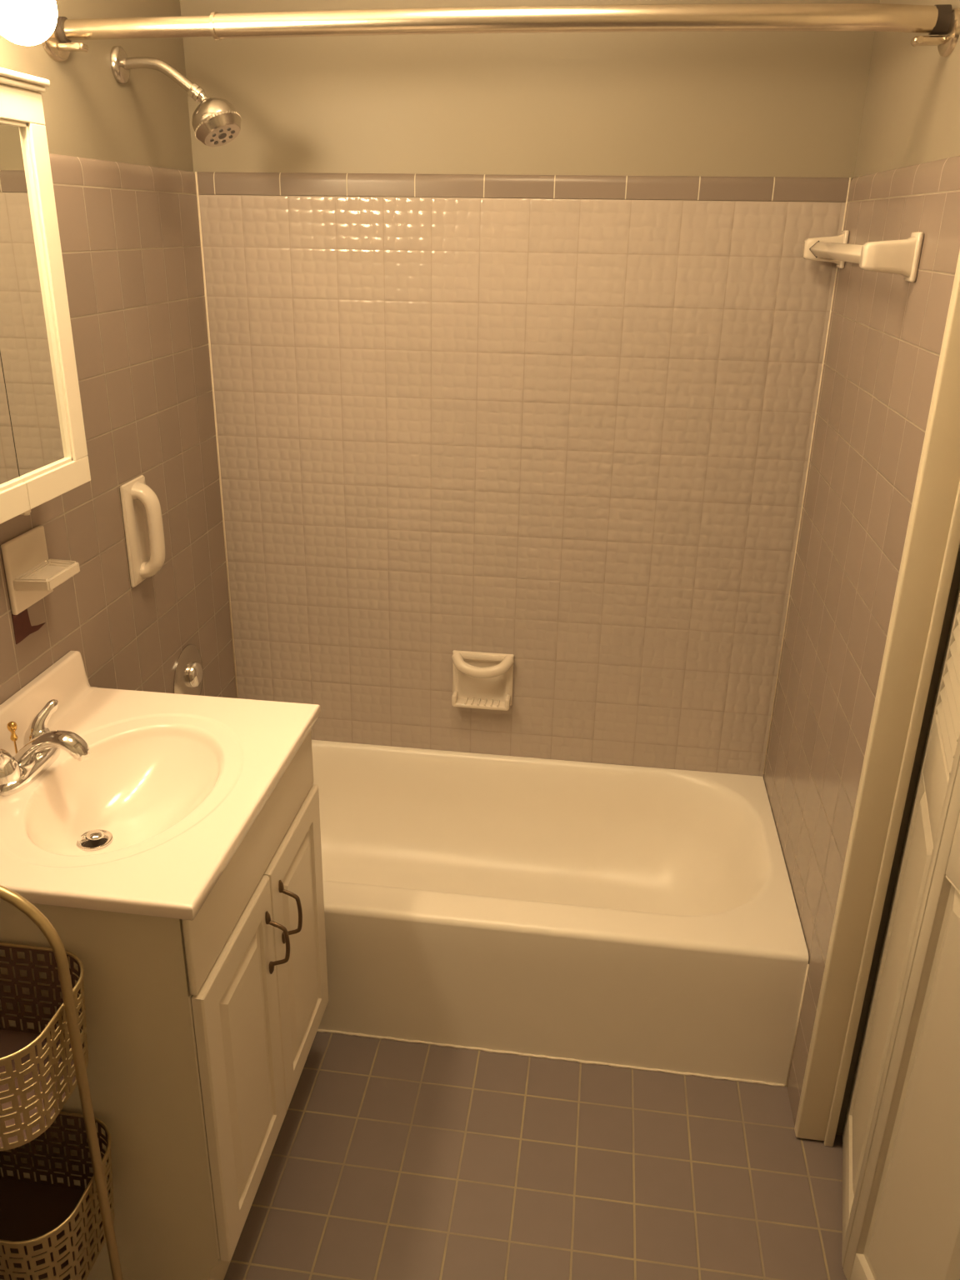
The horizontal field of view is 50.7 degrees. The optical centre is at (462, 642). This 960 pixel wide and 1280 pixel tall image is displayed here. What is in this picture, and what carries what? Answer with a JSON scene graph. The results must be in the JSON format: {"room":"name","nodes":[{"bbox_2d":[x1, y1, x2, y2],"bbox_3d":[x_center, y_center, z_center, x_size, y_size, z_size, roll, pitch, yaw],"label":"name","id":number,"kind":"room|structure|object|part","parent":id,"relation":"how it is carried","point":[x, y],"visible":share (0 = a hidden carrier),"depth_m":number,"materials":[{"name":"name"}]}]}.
{"room":"bathroom","nodes":[
{"label":"bathroom","id":0,"kind":"room"},
{"bbox_2d":[0,0,236,704],"bbox_3d":[-0.873,0.029,1.174,0.101,2.360,3.150,4,23,7],"label":"wall","id":1,"kind":"structure","parent":0,"point":[121,155],"depth_m":2.03,"materials":[{"name":"beige paint"}]},
{"bbox_2d":[0,0,57,45],"bbox_3d":[-0.684,-0.798,1.198,0.173,0.105,0.612,4,23,7],"label":"vanity light","id":2,"kind":"object","parent":1,"relation":"attached to","point":[27,22],"visible":1,"depth_m":1.38,"materials":[{"name":"white glass"}]},
{"bbox_2d":[0,525,79,614],"bbox_3d":[-0.708,-0.123,1.712,0.070,0.123,0.121,4,23,7],"label":"soap shelf","id":3,"kind":"object","parent":1,"relation":"attached to","point":[31,576],"visible":1,"depth_m":1.70,"materials":[{"name":"white ceramic"}]},
{"bbox_3d":[-0.737,-0.125,1.716,0.010,0.123,0.121,4,23,7],"label":"plate","id":4,"kind":"part","parent":3,"relation":"part of","materials":[{"name":"white ceramic"}]},
{"bbox_2d":[12,559,79,591],"bbox_3d":[-0.704,-0.115,1.716,0.062,0.021,0.116,4,23,7],"label":"tray","id":5,"kind":"object","parent":3,"relation":"on","point":[34,575],"depth_m":1.70,"materials":[{"name":"white ceramic"}]},
{"bbox_2d":[0,67,90,524],"bbox_3d":[-0.716,-0.441,1.345,0.120,0.610,0.602,4,23,7],"label":"upper cabinet","id":6,"kind":"object","parent":1,"relation":"attached to","point":[43,451],"visible":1,"depth_m":1.52,"materials":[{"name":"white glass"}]},
{"bbox_3d":[-0.679,-0.435,1.343,0.020,0.582,0.195,4,23,7],"label":"mirror door","id":7,"kind":"part","parent":6,"relation":"part of","materials":[{"name":"white wood"}]},
{"bbox_3d":[-0.712,-0.714,1.231,0.120,0.018,0.602,4,23,7],"label":"cornice","id":8,"kind":"part","parent":6,"relation":"part of","materials":[{"name":"white wood"}]},
{"bbox_2d":[0,123,67,477],"bbox_3d":[-0.658,-0.500,1.499,0.007,0.484,0.144,4,23,7],"label":"mirror","id":9,"kind":"object","parent":6,"relation":"attached to","point":[33,377],"depth_m":1.52,"materials":[{"name":"clear glass"}]},
{"bbox_2d":[0,650,94,756],"bbox_3d":[-0.756,0.161,1.638,0.031,0.083,0.610,4,23,7],"label":"backsplash","id":10,"kind":"structure","parent":1,"relation":"attached to","point":[66,681],"depth_m":1.78,"materials":[{"name":"ceramic"}]},
{"bbox_2d":[119,475,164,587],"bbox_3d":[-0.657,-0.232,2.114,0.057,0.215,0.103,4,23,7],"label":"handle","id":11,"kind":"object","parent":1,"relation":"attached to","point":[142,512],"visible":1,"depth_m":2.10,"materials":[{"name":"white ceramic"}]},
{"bbox_3d":[-0.679,-0.234,2.116,0.010,0.215,0.103,4,23,7],"label":"plate","id":12,"kind":"part","parent":11,"relation":"part of","materials":[{"name":"white ceramic"}]},
{"bbox_2d":[110,45,241,146],"bbox_3d":[-0.542,-1.039,1.924,0.238,0.171,0.094,4,23,7],"label":"shower","id":13,"kind":"object","parent":1,"relation":"attached to","point":[216,122],"visible":1,"depth_m":1.91,"materials":[{"name":"silver metal"}]},
{"bbox_3d":[-0.578,-1.078,1.925,0.145,0.065,0.020,4,23,7],"label":"shower arm","id":14,"kind":"part","parent":13,"relation":"part of","materials":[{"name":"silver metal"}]},
{"bbox_2d":[173,644,203,695],"bbox_3d":[-0.646,0.091,2.442,0.036,0.173,0.173,4,23,7],"label":"shower valve","id":15,"kind":"object","parent":1,"relation":"attached to","point":[188,674],"visible":0.76,"depth_m":2.40,"materials":[{"name":"silver metal"}]},
{"bbox_3d":[-0.643,0.077,2.428,0.028,0.064,0.064,4,23,7],"label":"knob","id":16,"kind":"part","parent":15,"relation":"part of","materials":[{"name":"silver metal"}]},
{"bbox_2d":[41,3,959,62],"bbox_3d":[0.024,-0.973,1.618,1.444,0.070,0.098,4,23,7],"label":"shower curtain rod","id":17,"kind":"object","parent":1,"relation":"attached to","point":[942,20],"visible":0.96,"depth_m":1.56,"materials":[{"name":"silver metal"}]},
{"bbox_2d":[55,16,71,42],"bbox_3d":[-0.676,-1.039,1.716,0.008,0.039,0.039,4,23,7],"label":"socket","id":18,"kind":"object","parent":17,"relation":"attached to","point":[63,34],"depth_m":1.70,"materials":[{"name":"silver metal"}]},
{"bbox_3d":[-0.659,-1.007,1.711,0.046,0.011,0.032,4,23,7],"label":"screw arm","id":19,"kind":"part","parent":17,"relation":"part of","materials":[{"name":"silver metal"}]},
{"bbox_3d":[0.707,-0.915,1.538,0.046,0.011,0.032,4,23,7],"label":"screw arm","id":20,"kind":"part","parent":17,"relation":"part of","materials":[{"name":"silver metal"}]},
{"bbox_2d":[928,4,952,34],"bbox_3d":[0.719,-0.940,1.526,0.022,0.039,0.039,4,23,7],"label":"socket","id":21,"kind":"object","parent":17,"relation":"attached to","point":[940,17],"depth_m":1.51,"materials":[{"name":"silver metal"}]},
{"bbox_2d":[180,0,879,777],"bbox_3d":[0.130,-0.492,2.468,1.689,2.360,0.102,4,23,7],"label":"wall","id":22,"kind":"structure","parent":0,"point":[517,341],"depth_m":2.35,"materials":[{"name":"beige tile"}]},
{"bbox_2d":[195,171,238,698],"bbox_3d":[-0.614,-0.409,2.562,0.005,1.423,0.005,4,23,7],"label":"trim","id":23,"kind":"structure","parent":22,"relation":"attached to","point":[196,174],"depth_m":2.50,"materials":[{"name":"white plastic"}]},
{"bbox_2d":[451,650,514,710],"bbox_3d":[0.048,0.102,2.637,0.164,0.146,0.062,4,23,7],"label":"soap dish","id":24,"kind":"object","parent":22,"relation":"attached to","point":[480,680],"visible":1,"depth_m":2.65,"materials":[{"name":"white ceramic"}]},
{"bbox_2d":[451,690,510,710],"bbox_3d":[0.048,0.151,2.661,0.152,0.034,0.042,4,23,7],"label":"tray","id":25,"kind":"object","parent":24,"relation":"on","point":[492,700],"depth_m":2.66,"materials":[{"name":"white ceramic"}]},
{"bbox_2d":[762,177,850,774],"bbox_3d":[0.798,-0.313,2.383,0.004,1.423,0.004,4,23,7],"label":"trim","id":26,"kind":"structure","parent":22,"relation":"attached to","point":[849,182],"depth_m":2.35,"materials":[{"name":"white plastic"}]},
{"bbox_2d":[223,1031,846,1279],"bbox_3d":[0.216,1.237,1.447,2.350,0.050,3.250,4,23,7],"label":"floor","id":27,"kind":"structure","parent":0,"point":[389,1159],"depth_m":1.92,"materials":[{"name":"tile"}]},
{"bbox_2d":[0,885,123,1279],"bbox_3d":[-0.662,0.711,1.409,0.340,0.924,0.208,4,23,7],"label":"stand","id":28,"kind":"object","parent":27,"relation":"on","point":[49,1231],"visible":1,"depth_m":1.40,"materials":[{"name":"gold metal"}]},
{"bbox_2d":[0,942,88,1150],"bbox_3d":[-0.661,0.521,1.331,0.308,0.152,0.208,4,23,7],"label":"basket","id":29,"kind":"object","parent":28,"relation":"on","point":[40,1071],"depth_m":1.33,"materials":[{"name":"gold metal"}]},
{"bbox_2d":[0,1111,114,1279],"bbox_3d":[-0.666,0.803,1.448,0.308,0.152,0.208,4,23,7],"label":"basket","id":30,"kind":"object","parent":28,"relation":"on","point":[49,1231],"depth_m":1.50,"materials":[{"name":"gold metal"}]},
{"bbox_2d":[0,730,328,1279],"bbox_3d":[-0.530,0.613,1.793,0.498,0.818,0.587,4,23,7],"label":"vanity cabinet","id":31,"kind":"object","parent":27,"relation":"on","point":[202,1031],"visible":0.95,"depth_m":1.54,"materials":[{"name":"white wood"}]},
{"bbox_3d":[-0.600,0.718,1.536,0.439,0.818,0.016,4,23,7],"label":"panel","id":32,"kind":"part","parent":31,"relation":"part of","materials":[{"name":"white wood"}]},
{"bbox_2d":[0,650,320,920],"bbox_3d":[-0.540,0.233,1.634,0.468,0.208,0.613,4,23,7],"label":"countertop","id":33,"kind":"structure","parent":31,"relation":"on","point":[170,787],"depth_m":1.67,"materials":[{"name":"ceramic"}]},
{"bbox_2d":[0,699,89,796],"bbox_3d":[-0.692,0.168,1.623,0.151,0.087,0.149,-14,27,-32],"label":"faucet","id":34,"kind":"object","parent":33,"relation":"on","point":[42,746],"visible":1,"depth_m":1.60,"materials":[{"name":"silver metal"}]},
{"bbox_3d":[-0.718,0.180,1.562,0.040,0.064,0.069,4,23,7],"label":"lever","id":35,"kind":"part","parent":34,"relation":"part of","materials":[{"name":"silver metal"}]},
{"bbox_3d":[-0.718,0.194,1.580,0.049,0.040,0.049,4,23,7],"label":"handle","id":36,"kind":"part","parent":34,"relation":"part of","materials":[{"name":"silver metal"}]},
{"bbox_3d":[-0.726,0.143,1.631,0.016,0.034,0.016,4,23,7],"label":"rod knob","id":37,"kind":"part","parent":34,"relation":"part of","materials":[{"name":"gold metal"}]},
{"bbox_3d":[-0.726,0.167,1.641,0.003,0.052,0.003,4,23,7],"label":"lift rod","id":38,"kind":"part","parent":34,"relation":"part of","materials":[{"name":"gold metal"}]},
{"bbox_3d":[-0.707,0.198,1.636,0.060,0.020,0.164,4,23,7],"label":"plate","id":39,"kind":"part","parent":34,"relation":"part of","materials":[{"name":"silver metal"}]},
{"bbox_3d":[-0.703,0.156,1.674,0.049,0.040,0.049,4,23,7],"label":"handle","id":40,"kind":"part","parent":34,"relation":"part of","materials":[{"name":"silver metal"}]},
{"bbox_3d":[-0.700,0.133,1.676,0.040,0.064,0.069,4,23,7],"label":"lever","id":41,"kind":"part","parent":34,"relation":"part of","materials":[{"name":"silver metal"}]},
{"bbox_3d":[-0.663,0.175,1.620,0.135,0.077,0.046,4,23,7],"label":"spout","id":42,"kind":"part","parent":34,"relation":"part of","materials":[{"name":"silver metal"}]},
{"bbox_3d":[-0.341,0.622,1.767,0.003,0.525,0.585,4,23,7],"label":"frame","id":43,"kind":"part","parent":31,"relation":"part of","materials":[{"name":"white wood"}]},
{"bbox_3d":[-0.350,0.679,1.631,0.017,0.524,0.291,4,23,7],"label":"door","id":44,"kind":"part","parent":31,"relation":"part of","materials":[{"name":"white wood"}]},
{"bbox_3d":[-0.330,0.313,1.639,0.011,0.140,0.586,4,23,7],"label":"false drawer","id":45,"kind":"part","parent":31,"relation":"part of","materials":[{"name":"white wood"}]},
{"bbox_3d":[-0.306,0.499,1.676,0.040,0.126,0.010,4,23,7],"label":"handle","id":46,"kind":"part","parent":31,"relation":"part of","materials":[{"name":"brown metal"}]},
{"bbox_3d":[-0.295,0.465,1.739,0.040,0.131,0.010,4,23,7],"label":"handle","id":47,"kind":"part","parent":31,"relation":"part of","materials":[{"name":"brown metal"}]},
{"bbox_3d":[-0.308,0.568,1.901,0.017,0.524,0.293,4,23,7],"label":"door","id":48,"kind":"part","parent":31,"relation":"part of","materials":[{"name":"white wood"}]},
{"bbox_2d":[311,740,808,1084],"bbox_3d":[0.028,0.594,2.484,1.426,0.338,0.716,4,23,7],"label":"bathtub","id":49,"kind":"object","parent":27,"relation":"on","point":[642,917],"visible":0.76,"depth_m":2.20,"materials":[{"name":"ceramic"}]},
{"bbox_2d":[316,1029,784,1086],"bbox_3d":[0.120,0.894,2.201,1.124,0.008,0.009,4,23,7],"label":"trim","id":50,"kind":"structure","parent":49,"relation":"attached to","point":[318,1030],"depth_m":2.19,"materials":[{"name":"white plastic"}]},
{"bbox_2d":[763,0,959,1133],"bbox_3d":[0.827,-0.284,1.992,0.160,2.360,0.932,4,23,7],"label":"wall","id":51,"kind":"structure","parent":0,"point":[886,331],"depth_m":1.86,"materials":[{"name":"beige tile"}]},
{"bbox_2d":[785,964,809,1085],"bbox_3d":[0.683,0.784,2.068,0.004,0.316,0.005,4,23,7],"label":"trim","id":52,"kind":"structure","parent":51,"relation":"attached to","point":[807,967],"depth_m":2.06,"materials":[{"name":"white plastic"}]},
{"bbox_2d":[802,230,924,282],"bbox_3d":[0.718,-0.720,1.866,0.083,0.074,0.608,4,23,7],"label":"towel bar","id":53,"kind":"object","parent":51,"relation":"attached to","point":[902,257],"visible":1,"depth_m":1.60,"materials":[{"name":"white ceramic"}]},
{"bbox_3d":[0.758,-0.826,2.122,0.083,0.074,0.048,4,23,7],"label":"post","id":54,"kind":"part","parent":53,"relation":"part of","materials":[{"name":"white ceramic"}]},
{"bbox_3d":[0.678,-0.614,1.610,0.083,0.074,0.048,4,23,7],"label":"post","id":55,"kind":"part","parent":53,"relation":"part of","materials":[{"name":"white ceramic"}]},
{"bbox_2d":[794,250,959,1146],"bbox_3d":[0.709,0.033,1.614,0.072,2.060,0.031,4,23,7],"label":"trim","id":56,"kind":"structure","parent":51,"relation":"attached to","point":[932,542],"depth_m":1.66,"materials":[{"name":"paint"}]},
{"bbox_2d":[841,582,959,1279],"bbox_3d":[0.708,0.147,1.347,0.085,2.017,0.598,4,23,7],"label":"door","id":57,"kind":"structure","parent":51,"relation":"in","point":[901,1132],"depth_m":1.50,"materials":[{"name":"paint"}]},
{"bbox_3d":[0.718,0.603,1.696,0.019,0.757,0.238,8,24,18],"label":"raised panel","id":58,"kind":"part","parent":57,"relation":"part of","materials":[{"name":"paint"}]},
{"bbox_3d":[0.675,0.713,1.427,0.019,0.757,0.245,0,23,-3],"label":"raised panel","id":59,"kind":"part","parent":57,"relation":"part of","materials":[{"name":"paint"}]}
]}

